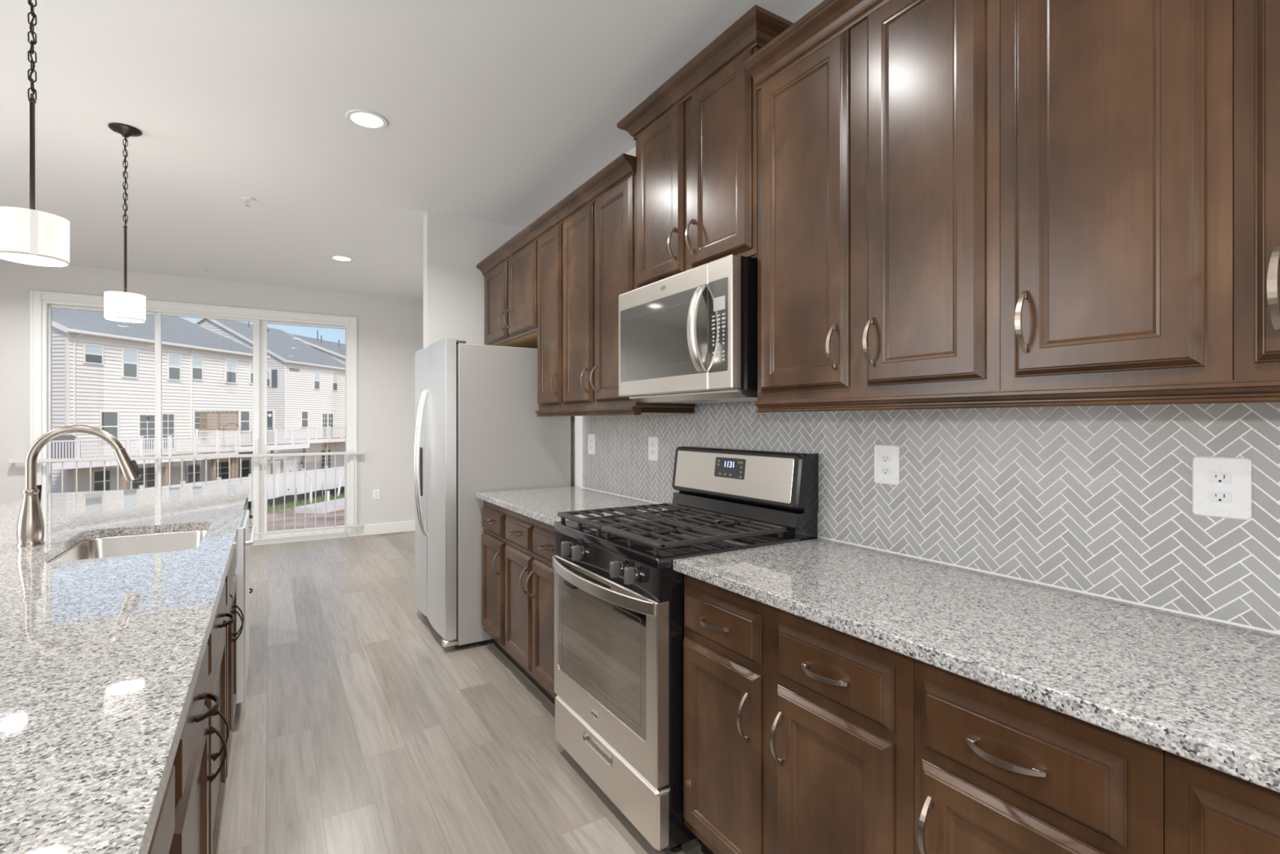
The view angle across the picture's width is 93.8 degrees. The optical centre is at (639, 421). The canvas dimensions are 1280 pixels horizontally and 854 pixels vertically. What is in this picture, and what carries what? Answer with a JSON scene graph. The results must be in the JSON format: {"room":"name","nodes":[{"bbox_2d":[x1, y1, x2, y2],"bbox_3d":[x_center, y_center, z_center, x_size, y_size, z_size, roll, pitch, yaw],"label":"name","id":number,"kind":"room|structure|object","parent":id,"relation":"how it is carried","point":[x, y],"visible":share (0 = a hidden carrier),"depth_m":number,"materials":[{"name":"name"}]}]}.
{"room":"kitchen","nodes":[
{"label":"kitchen","id":0,"kind":"room"},
{"bbox_2d":[0,258,422,524],"bbox_3d":[-4.841,-0.079,6.072,5.200,2.810,0.120,0,0,-32],"label":"wall","id":1,"kind":"structure","parent":0,"point":[389,331],"depth_m":6.68,"materials":[{"name":"white paint"}]},
{"bbox_2d":[8,451,364,535],"bbox_3d":[-4.459,0.775,6.191,2.935,0.868,0.078,0,0,-32],"label":"guard rail","id":2,"kind":"object","parent":1,"relation":"attached to","point":[169,457],"visible":0.59,"depth_m":6.37,"materials":[{"name":"grey metal"}]},
{"bbox_2d":[30,289,356,537],"bbox_3d":[-4.449,0.057,6.230,2.735,2.538,0.025,0,0,-32],"label":"trim","id":3,"kind":"structure","parent":1,"relation":"attached to","point":[36,296],"depth_m":6.08,"materials":[{"name":"white paint"}]},
{"bbox_2d":[41,299,349,546],"bbox_3d":[-4.481,0.095,6.282,2.583,2.462,0.140,0,0,-32],"label":"door","id":4,"kind":"structure","parent":1,"relation":"in","point":[260,323],"depth_m":6.45,"materials":[{"name":"white plastic"}]},
{"bbox_2d":[373,488,379,499],"bbox_3d":[-3.109,0.856,7.066,0.075,0.118,0.008,0,0,-32],"label":"wall outlet","id":5,"kind":"object","parent":1,"relation":"attached to","point":[375,492],"visible":1,"depth_m":7.06,"materials":[{"name":"white plastic"}]},
{"bbox_2d":[356,520,414,536],"bbox_3d":[-4.805,1.264,6.014,5.200,0.125,0.016,0,0,-32],"label":"baseboard","id":6,"kind":"structure","parent":1,"relation":"attached to","point":[408,526],"depth_m":7.11,"materials":[{"name":"white paint"}]},
{"bbox_2d":[0,0,824,301],"bbox_3d":[-1.799,-1.544,1.151,5.440,0.120,11.690,0,0,-32],"label":"ceiling","id":7,"kind":"structure","parent":0,"point":[495,111],"depth_m":2.92,"materials":[{"name":"white paint"}]},
{"bbox_2d":[0,0,70,266],"bbox_3d":[-1.796,-0.981,1.770,0.163,1.004,0.163,0,0,-32],"label":"pendant light","id":8,"kind":"object","parent":7,"relation":"hanging from","point":[31,236],"visible":1,"depth_m":1.76,"materials":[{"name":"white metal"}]},
{"bbox_2d":[0,253,65,262],"bbox_3d":[-1.796,-0.491,1.770,0.155,0.003,0.155,0,0,-32],"label":"diffuser","id":9,"kind":"object","parent":8,"relation":"attached to","point":[13,257],"depth_m":1.78,"materials":[{"name":"white"}]},
{"bbox_2d":[103,122,146,322],"bbox_3d":[-2.606,-0.999,3.033,0.163,0.968,0.163,0,0,-32],"label":"pendant light","id":10,"kind":"object","parent":7,"relation":"hanging from","point":[124,306],"visible":1,"depth_m":3.01,"materials":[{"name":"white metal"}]},
{"bbox_2d":[110,317,141,320],"bbox_3d":[-2.606,-0.528,3.033,0.155,0.003,0.155,0,0,-32],"label":"diffuser","id":11,"kind":"object","parent":10,"relation":"attached to","point":[111,318],"depth_m":3.06,"materials":[{"name":"white"}]},
{"bbox_2d":[201,265,210,271],"bbox_3d":[-4.129,-1.458,5.700,0.072,0.052,0.072,0,0,-32],"label":"sprinkler head","id":12,"kind":"object","parent":7,"relation":"attached to","point":[205,266],"visible":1,"depth_m":5.69},
{"bbox_2d":[240,195,253,206],"bbox_3d":[-2.599,-1.458,3.966,0.072,0.052,0.072,0,0,-32],"label":"sprinkler head","id":13,"kind":"object","parent":7,"relation":"attached to","point":[247,198],"visible":1,"depth_m":3.96},
{"bbox_2d":[329,255,353,261],"bbox_3d":[-2.699,-1.480,5.421,0.190,0.007,0.190,0,0,-32],"label":"recessed light","id":14,"kind":"object","parent":7,"relation":"in","point":[341,258],"visible":1,"depth_m":5.42,"materials":[{"name":"white paint"}]},
{"bbox_2d":[345,109,387,129],"bbox_3d":[-1.338,-1.480,2.935,0.190,0.007,0.190,0,0,-32],"label":"recessed light","id":15,"kind":"object","parent":7,"relation":"in","point":[362,118],"visible":1,"depth_m":2.93,"materials":[{"name":"white paint"}]},
{"bbox_2d":[217,530,703,853],"bbox_3d":[-1.799,1.386,1.151,5.440,0.120,11.690,0,0,-32],"label":"floor","id":16,"kind":"structure","parent":0,"point":[356,730],"depth_m":2.52,"materials":[{"name":"beige plastic"}]},
{"bbox_2d":[147,764,174,853],"bbox_3d":[-0.669,0.886,0.342,0.608,0.881,1.044,0,0,-32],"label":"base cabinet","id":17,"kind":"object","parent":16,"relation":"on","point":[162,838],"visible":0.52,"depth_m":0.82,"materials":[{"name":"brown wood"}]},
{"bbox_2d":[0,484,250,853],"bbox_3d":[-1.800,0.428,1.738,1.021,0.032,4.650,0,0,-32],"label":"countertop","id":18,"kind":"structure","parent":17,"relation":"on","point":[101,658],"depth_m":1.03,"materials":[{"name":"stone"}]},
{"bbox_2d":[16,424,141,546],"bbox_3d":[-1.943,0.211,2.088,0.321,0.402,0.104,0,0,-32],"label":"faucet","id":19,"kind":"object","parent":18,"relation":"on","point":[30,530],"visible":1,"depth_m":2.01,"materials":[{"name":"silver metal"}]},
{"bbox_2d":[47,529,207,562],"bbox_3d":[-1.776,0.547,2.109,0.434,0.203,0.681,0,0,-32],"label":"sink","id":20,"kind":"object","parent":18,"relation":"in","point":[132,544],"visible":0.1,"depth_m":2.35,"materials":[{"name":"metal"}]},
{"bbox_2d":[168,644,226,853],"bbox_3d":[-1.093,0.886,1.028,0.608,0.881,0.568,0,0,-32],"label":"base cabinet","id":21,"kind":"object","parent":16,"relation":"on","point":[190,836],"visible":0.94,"depth_m":1.17,"materials":[{"name":"brown wood"}]},
{"bbox_2d":[204,581,234,853],"bbox_3d":[-1.411,0.886,1.543,0.608,0.881,0.638,0,0,-32],"label":"base cabinet","id":22,"kind":"object","parent":16,"relation":"on","point":[216,642],"visible":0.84,"depth_m":1.67,"materials":[{"name":"brown wood"}]},
{"bbox_2d":[222,542,244,778],"bbox_3d":[-1.770,0.886,2.124,0.608,0.881,0.724,0,0,-32],"label":"base cabinet","id":23,"kind":"object","parent":16,"relation":"on","point":[231,580],"visible":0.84,"depth_m":2.21,"materials":[{"name":"brown wood"}]},
{"bbox_2d":[234,509,255,703],"bbox_3d":[-2.109,0.890,2.700,0.623,0.872,0.606,0,0,-32],"label":"dishwasher","id":24,"kind":"object","parent":16,"relation":"on","point":[243,541],"visible":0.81,"depth_m":2.59,"materials":[{"name":"silver metal"}]},
{"bbox_2d":[244,500,253,593],"bbox_3d":[-2.540,0.886,3.368,0.608,0.881,0.978,0,0,-32],"label":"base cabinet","id":25,"kind":"object","parent":16,"relation":"on","point":[246,505],"visible":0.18,"depth_m":3.55,"materials":[{"name":"brown wood"}]},
{"bbox_2d":[377,532,407,536],"bbox_3d":[-2.919,1.324,7.071,0.320,0.005,0.060,0,0,-32],"label":"floor vent","id":26,"kind":"object","parent":16,"relation":"in","point":[402,532],"visible":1,"depth_m":7.05,"materials":[{"name":"beige"}]},
{"bbox_2d":[413,337,570,647],"bbox_3d":[-1.035,0.423,3.984,0.861,1.805,0.862,0,0,-32],"label":"refrigerator","id":27,"kind":"object","parent":16,"relation":"on","point":[477,427],"visible":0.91,"depth_m":3.56,"materials":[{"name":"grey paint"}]},
{"bbox_2d":[481,500,517,667],"bbox_3d":[-0.584,0.886,3.500,0.658,0.881,0.396,0,0,-32],"label":"base cabinet","id":28,"kind":"object","parent":16,"relation":"on","point":[493,516],"visible":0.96,"depth_m":3.33,"materials":[{"name":"brown wood"}]},
{"bbox_2d":[504,508,557,705],"bbox_3d":[-0.260,0.886,2.975,0.658,0.881,0.834,0,0,-32],"label":"base cabinet","id":29,"kind":"object","parent":16,"relation":"on","point":[530,548],"visible":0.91,"depth_m":2.86,"materials":[{"name":"brown wood"}]},
{"bbox_2d":[475,486,667,525],"bbox_3d":[-0.360,0.428,3.149,0.646,0.032,1.243,0,0,-32],"label":"countertop","id":30,"kind":"structure","parent":29,"relation":"on","point":[542,504],"depth_m":3.10,"materials":[{"name":"stone"}]},
{"bbox_2d":[552,445,817,852],"bbox_3d":[0.116,0.719,2.259,0.752,1.214,0.766,0,0,-32],"label":"gas range","id":31,"kind":"object","parent":16,"relation":"on","point":[619,596],"visible":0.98,"depth_m":2.06,"materials":[{"name":"silver metal"}]},
{"bbox_2d":[553,511,799,569],"bbox_3d":[0.104,0.421,2.252,0.595,0.038,0.766,0,0,-32],"label":"cooktop","id":32,"kind":"object","parent":31,"relation":"in","point":[642,556],"depth_m":2.01,"materials":[{"name":"black metal"}]},
{"bbox_2d":[683,573,914,853],"bbox_3d":[0.567,0.886,1.637,0.658,0.881,0.762,0,0,-32],"label":"base cabinet","id":33,"kind":"object","parent":16,"relation":"on","point":[798,731],"visible":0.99,"depth_m":1.42,"materials":[{"name":"brown wood"}]},
{"bbox_2d":[914,658,1164,853],"bbox_3d":[0.869,0.886,1.149,0.658,0.881,0.382,0,0,-32],"label":"base cabinet","id":34,"kind":"object","parent":16,"relation":"on","point":[997,771],"visible":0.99,"depth_m":0.99,"materials":[{"name":"brown wood"}]},
{"bbox_2d":[1164,750,1279,853],"bbox_3d":[1.214,0.886,0.591,0.658,0.881,0.928,0,0,-32],"label":"base cabinet","id":35,"kind":"object","parent":16,"relation":"on","point":[1208,810],"visible":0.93,"depth_m":0.79,"materials":[{"name":"brown wood"}]},
{"bbox_2d":[672,537,1279,792],"bbox_3d":[0.918,0.428,1.082,0.646,0.032,2.076,0,0,-32],"label":"countertop","id":36,"kind":"structure","parent":35,"relation":"on","point":[1204,691],"depth_m":1.13,"materials":[{"name":"stone"}]},
{"bbox_2d":[422,211,523,348],"bbox_3d":[-1.221,-0.079,4.465,0.732,2.810,0.130,0,0,-32],"label":"wall","id":37,"kind":"structure","parent":0,"point":[453,286],"depth_m":4.33,"materials":[{"name":"white paint"}]},
{"bbox_2d":[570,146,1279,634],"bbox_3d":[0.459,-0.079,2.547,0.130,2.810,11.690,0,0,-32],"label":"wall","id":38,"kind":"structure","parent":0,"point":[1096,500],"depth_m":1.53,"materials":[{"name":"white tile"}]},
{"bbox_2d":[484,240,537,348],"bbox_3d":[-0.762,-0.827,4.054,0.378,0.574,1.047,0,0,-32],"label":"upper cabinet","id":39,"kind":"object","parent":38,"relation":"attached to","point":[510,289],"visible":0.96,"depth_m":3.89,"materials":[{"name":"brown wood"}]},
{"bbox_2d":[475,153,635,276],"bbox_3d":[-0.603,-1.113,3.503,0.080,0.078,2.152,0,0,-32],"label":"crown molding","id":40,"kind":"structure","parent":39,"relation":"attached to","point":[623,167],"depth_m":3.12,"materials":[{"name":"brown wood"}]},
{"bbox_2d":[537,223,564,410],"bbox_3d":[-0.392,-0.590,3.455,0.378,1.048,0.358,0,0,-32],"label":"upper cabinet","id":41,"kind":"object","parent":38,"relation":"attached to","point":[550,246],"visible":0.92,"depth_m":3.36,"materials":[{"name":"brown wood"}]},
{"bbox_2d":[587,433,595,454],"bbox_3d":[-0.295,0.135,3.640,0.008,0.125,0.090,0,0,-32],"label":"wall outlet","id":42,"kind":"object","parent":38,"relation":"attached to","point":[591,437],"visible":1,"depth_m":3.63,"materials":[{"name":"white plastic"}]},
{"bbox_2d":[535,405,693,416],"bbox_3d":[-0.184,-0.050,3.142,0.334,0.038,1.110,0,0,-32],"label":"rail","id":43,"kind":"object","parent":38,"relation":"attached to","point":[615,411],"visible":1,"depth_m":2.74,"materials":[{"name":"brown wood"}]},
{"bbox_2d":[563,164,694,408],"bbox_3d":[-0.100,-0.590,2.983,0.378,1.048,0.748,0,0,-32],"label":"upper cabinet","id":44,"kind":"object","parent":38,"relation":"attached to","point":[599,240],"visible":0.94,"depth_m":2.85,"materials":[{"name":"brown wood"}]},
{"bbox_2d":[648,435,658,461],"bbox_3d":[0.067,0.136,3.054,0.008,0.125,0.090,0,0,-32],"label":"wall outlet","id":45,"kind":"object","parent":38,"relation":"attached to","point":[653,442],"visible":1,"depth_m":3.05,"materials":[{"name":"white plastic"}]},
{"bbox_2d":[650,442,654,447],"bbox_3d":[0.065,0.117,3.052,0.002,0.024,0.034,0,0,-32],"label":"receptacle","id":46,"kind":"object","parent":45,"relation":"attached to","point":[652,444],"depth_m":3.05,"materials":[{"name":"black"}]},
{"bbox_2d":[635,46,760,288],"bbox_3d":[0.296,-0.906,2.341,0.380,0.720,0.756,0,0,-32],"label":"upper cabinet","id":47,"kind":"object","parent":38,"relation":"attached to","point":[696,166],"visible":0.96,"depth_m":2.18,"materials":[{"name":"brown wood"}]},
{"bbox_2d":[618,254,757,404],"bbox_3d":[0.248,-0.310,2.324,0.459,0.460,0.735,0,0,-32],"label":"microwave","id":48,"kind":"object","parent":47,"relation":"attached to","point":[690,336],"visible":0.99,"depth_m":2.10,"materials":[{"name":"silver metal"}]},
{"bbox_2d":[617,4,794,140],"bbox_3d":[0.293,-1.261,2.339,0.385,0.078,0.878,0,0,-32],"label":"crown molding","id":49,"kind":"structure","parent":47,"relation":"attached to","point":[758,26],"depth_m":2.11,"materials":[{"name":"brown wood"}]},
{"bbox_2d":[757,0,1000,400],"bbox_3d":[0.696,-0.590,1.695,0.378,1.048,0.760,0,0,-32],"label":"upper cabinet","id":50,"kind":"object","parent":38,"relation":"attached to","point":[879,149],"visible":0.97,"depth_m":1.53,"materials":[{"name":"brown wood"}]},
{"bbox_2d":[874,444,899,484],"bbox_3d":[0.781,0.135,1.899,0.008,0.125,0.090,0,0,-32],"label":"wall outlet","id":51,"kind":"object","parent":38,"relation":"attached to","point":[886,457],"visible":1,"depth_m":1.89,"materials":[{"name":"white plastic"}]},
{"bbox_2d":[880,454,890,462],"bbox_3d":[0.778,0.116,1.898,0.002,0.024,0.034,0,0,-32],"label":"receptacle","id":52,"kind":"object","parent":51,"relation":"attached to","point":[884,458],"depth_m":1.90,"materials":[{"name":"white plastic"}]},
{"bbox_2d":[880,466,890,475],"bbox_3d":[0.778,0.155,1.898,0.002,0.024,0.034,0,0,-32],"label":"receptacle","id":53,"kind":"object","parent":51,"relation":"attached to","point":[884,470],"depth_m":1.90,"materials":[{"name":"white plastic"}]},
{"bbox_2d":[1000,0,1233,390],"bbox_3d":[0.994,-0.590,1.214,0.378,1.048,0.368,0,0,-32],"label":"upper cabinet","id":54,"kind":"object","parent":38,"relation":"attached to","point":[1117,116],"visible":0.94,"depth_m":1.12,"materials":[{"name":"brown wood"}]},
{"bbox_2d":[1191,455,1252,519],"bbox_3d":[1.194,0.134,1.231,0.008,0.125,0.090,0,0,-32],"label":"wall outlet","id":55,"kind":"object","parent":38,"relation":"attached to","point":[1222,486],"visible":1,"depth_m":1.23,"materials":[{"name":"white plastic"}]},
{"bbox_2d":[1208,471,1231,484],"bbox_3d":[1.191,0.115,1.229,0.002,0.024,0.034,0,0,-32],"label":"receptacle","id":56,"kind":"object","parent":55,"relation":"attached to","point":[1215,477],"depth_m":1.23,"materials":[{"name":"white plastic"}]},
{"bbox_2d":[1208,490,1231,503],"bbox_3d":[1.191,0.154,1.229,0.002,0.024,0.034,0,0,-32],"label":"receptacle","id":57,"kind":"object","parent":55,"relation":"attached to","point":[1215,496],"depth_m":1.23,"materials":[{"name":"white plastic"}]},
{"bbox_2d":[1233,0,1279,379],"bbox_3d":[1.334,-0.590,0.663,0.378,1.048,0.924,0,0,-32],"label":"upper cabinet","id":58,"kind":"object","parent":38,"relation":"attached to","point":[1256,23],"visible":0.98,"depth_m":0.96,"materials":[{"name":"brown wood"}]},
{"bbox_2d":[744,0,889,91],"bbox_3d":[0.906,-1.113,1.061,0.080,0.078,2.052,0,0,-32],"label":"crown molding","id":59,"kind":"structure","parent":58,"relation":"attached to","point":[829,19],"depth_m":1.73,"materials":[{"name":"brown wood"}]},
{"bbox_2d":[754,377,1279,412],"bbox_3d":[0.927,-0.050,1.071,0.046,0.038,2.047,0,0,-32],"label":"rail","id":60,"kind":"object","parent":58,"relation":"attached to","point":[1252,390],"visible":1,"depth_m":1.19,"materials":[{"name":"brown wood"}]},
{"label":"outside","id":61,"kind":"structure","parent":0,"visible":0},
{"bbox_2d":[248,496,344,533],"bbox_3d":[-65.465,5.026,42.407,124.000,0.400,180.000,0,0,10],"label":"ground","id":62,"kind":"structure","parent":61,"point":[289,514],"depth_m":29.47,"materials":[{"name":"soil"}]},
{"bbox_2d":[52,434,238,489],"bbox_3d":[-27.303,2.786,31.599,3.240,4.080,11.260,0,0,10],"label":"deck","id":63,"kind":"object","parent":62,"relation":"on","point":[77,442],"visible":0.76,"depth_m":31.68,"materials":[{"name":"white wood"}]},
{"bbox_2d":[52,435,76,458],"bbox_3d":[-27.704,1.238,28.725,0.600,1.215,1.300,0,0,10],"label":"covered grill","id":64,"kind":"object","parent":63,"relation":"on","point":[62,437],"visible":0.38,"depth_m":28.52,"materials":[{"name":"grey"}]},
{"bbox_2d":[52,307,270,493],"bbox_3d":[-37.380,-1.929,38.337,19.760,13.510,12.970,0,0,10],"label":"house","id":65,"kind":"structure","parent":62,"relation":"on","point":[104,370],"depth_m":34.41,"materials":[{"name":"white plastic"}]},
{"bbox_2d":[85,344,102,354],"bbox_3d":[-28.897,-3.824,31.676,0.004,0.420,0.800,0,0,10],"label":"blind","id":66,"kind":"object","parent":65,"relation":"hanging from","point":[90,348],"depth_m":31.67,"materials":[{"name":"white fabric"}]},
{"bbox_2d":[124,348,136,363],"bbox_3d":[-28.558,-3.689,33.541,0.004,0.730,0.710,0,0,10],"label":"blind","id":67,"kind":"object","parent":65,"relation":"hanging from","point":[130,354],"depth_m":33.55,"materials":[{"name":"white fabric"}]},
{"bbox_2d":[168,354,179,367],"bbox_3d":[-28.088,-3.684,36.123,0.004,0.700,0.680,0,0,10],"label":"blind","id":68,"kind":"object","parent":65,"relation":"hanging from","point":[174,360],"depth_m":36.11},
{"bbox_2d":[192,355,201,367],"bbox_3d":[-27.816,-3.781,37.618,0.004,0.685,0.640,0,0,10],"label":"blind","id":69,"kind":"object","parent":65,"relation":"hanging from","point":[197,361],"depth_m":37.61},
{"bbox_2d":[226,360,235,371],"bbox_3d":[-27.367,-3.764,40.083,0.004,0.700,0.710,0,0,10],"label":"blind","id":70,"kind":"object","parent":65,"relation":"hanging from","point":[231,364],"depth_m":40.10,"materials":[{"name":"white fabric"}]},
{"bbox_2d":[250,362,253,372],"bbox_3d":[-27.021,-3.796,41.987,0.004,0.675,0.680,0,0,10],"label":"blind","id":71,"kind":"object","parent":65,"relation":"hanging from","point":[251,363],"depth_m":41.75,"materials":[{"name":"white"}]},
{"bbox_2d":[138,466,344,501],"bbox_3d":[-20.906,3.846,35.924,0.164,1.960,18.160,0,0,10],"label":"vinyl fence","id":72,"kind":"object","parent":62,"relation":"on","point":[320,473],"visible":0.39,"depth_m":35.80,"materials":[{"name":"white plastic"}]},
{"bbox_2d":[195,427,309,478],"bbox_3d":[-25.751,2.631,40.129,3.240,4.390,6.040,0,0,10],"label":"deck","id":73,"kind":"object","parent":62,"relation":"on","point":[242,447],"visible":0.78,"depth_m":39.38,"materials":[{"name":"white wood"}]},
{"bbox_2d":[200,410,238,430],"bbox_3d":[-26.180,-0.083,37.238,2.773,1.218,0.160,0,0,10],"label":"lattice screen","id":74,"kind":"object","parent":73,"relation":"on","point":[219,413],"visible":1,"depth_m":37.21,"materials":[{"name":"brown wood"}]},
{"bbox_2d":[251,426,274,444],"bbox_3d":[-25.940,0.928,41.211,0.600,1.215,1.500,0,0,10],"label":"covered grill","id":75,"kind":"object","parent":73,"relation":"on","point":[268,428],"visible":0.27,"depth_m":41.41,"materials":[{"name":"grey"}]},
{"bbox_2d":[193,318,345,471],"bbox_3d":[-37.113,-2.307,56.559,16.160,14.266,8.720,0,0,10],"label":"house","id":76,"kind":"structure","parent":62,"relation":"on","point":[306,385],"depth_m":53.79,"materials":[{"name":"white plastic"}]},
{"bbox_2d":[271,369,277,386],"bbox_3d":[-31.285,-3.724,51.270,0.480,1.500,0.120,0,0,10],"label":"shutter","id":77,"kind":"object","parent":76,"relation":"hanging from","point":[274,372],"depth_m":51.21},
{"bbox_2d":[289,368,299,371],"bbox_3d":[-30.088,-4.554,52.155,0.080,0.200,1.050,0,0,10],"label":"vent","id":78,"kind":"object","parent":76,"relation":"attached to","point":[291,369],"depth_m":52.16,"materials":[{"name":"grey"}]},
{"bbox_2d":[314,373,319,380],"bbox_3d":[-29.567,-4.129,54.805,0.004,0.690,0.630,0,0,10],"label":"blind","id":79,"kind":"object","parent":76,"relation":"hanging from","point":[316,375],"depth_m":54.78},
{"bbox_2d":[333,375,337,382],"bbox_3d":[-29.134,-4.114,57.181,0.004,0.680,0.620,0,0,10],"label":"blind","id":80,"kind":"object","parent":76,"relation":"hanging from","point":[335,377],"depth_m":57.20,"materials":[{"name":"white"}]},
{"bbox_2d":[266,459,280,474],"bbox_3d":[-25.294,3.726,40.687,1.060,2.200,1.200,0,0,10],"label":"garden shed","id":81,"kind":"object","parent":62,"relation":"on","point":[277,463],"visible":0.22,"depth_m":40.75,"materials":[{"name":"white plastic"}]},
{"bbox_2d":[274,458,297,473],"bbox_3d":[-25.016,3.726,42.211,1.060,2.200,1.300,0,0,10],"label":"garden shed","id":82,"kind":"object","parent":62,"relation":"on","point":[289,463],"visible":0.3,"depth_m":41.94,"materials":[{"name":"white plastic"}]},
{"bbox_2d":[248,484,344,509],"bbox_3d":[-20.203,4.351,35.933,0.142,0.950,19.470,0,0,10],"label":"fence","id":83,"kind":"object","parent":62,"relation":"on","point":[288,498],"visible":0.19,"depth_m":35.32,"materials":[{"name":"white plastic"}]},
{"bbox_2d":[248,492,344,515],"bbox_3d":[-18.799,4.656,36.947,2.271,0.340,22.133,0,0,10],"label":"grass","id":84,"kind":"structure","parent":62,"relation":"on","point":[281,506],"depth_m":34.20,"materials":[{"name":"green plant"}]},
{"bbox_2d":[295,466,312,502],"bbox_3d":[-19.348,3.642,34.428,0.145,2.368,1.330,0,0,10],"label":"pipe","id":85,"kind":"object","parent":62,"relation":"on","point":[310,482],"visible":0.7,"depth_m":34.94,"materials":[{"name":"white plastic"}]},
{"bbox_2d":[277,426,345,470],"bbox_3d":[-28.180,2.591,54.425,2.940,4.470,9.060,0,0,10],"label":"deck","id":86,"kind":"object","parent":62,"relation":"on","point":[329,437],"visible":0.47,"depth_m":52.13,"materials":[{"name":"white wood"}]},
{"bbox_2d":[288,330,345,364],"bbox_3d":[-35.201,-2.525,67.062,18.960,14.702,12.970,0,0,10],"label":"house","id":87,"kind":"structure","parent":62,"relation":"on","point":[335,350],"depth_m":61.35,"materials":[{"name":"white plastic"}]},
{"bbox_2d":[295,497,344,514],"bbox_3d":[-16.630,4.656,35.959,1.600,0.340,9.000,0,0,10],"label":"concrete pad","id":88,"kind":"object","parent":62,"relation":"on","point":[320,507],"visible":0.44,"depth_m":31.98,"materials":[{"name":"white concrete"}]},
{"bbox_2d":[326,490,329,501],"bbox_3d":[-17.775,4.376,34.134,0.170,0.900,0.170,0,0,10],"label":"pipe","id":89,"kind":"object","parent":88,"relation":"on","point":[327,491],"visible":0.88,"depth_m":34.07,"materials":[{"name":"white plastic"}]},
{"bbox_2d":[337,475,342,496],"bbox_3d":[-19.169,4.134,38.207,0.170,1.416,0.456,0,0,10],"label":"pipe","id":90,"kind":"object","parent":62,"relation":"on","point":[340,476],"visible":0.93,"depth_m":38.17,"materials":[{"name":"white plastic"}]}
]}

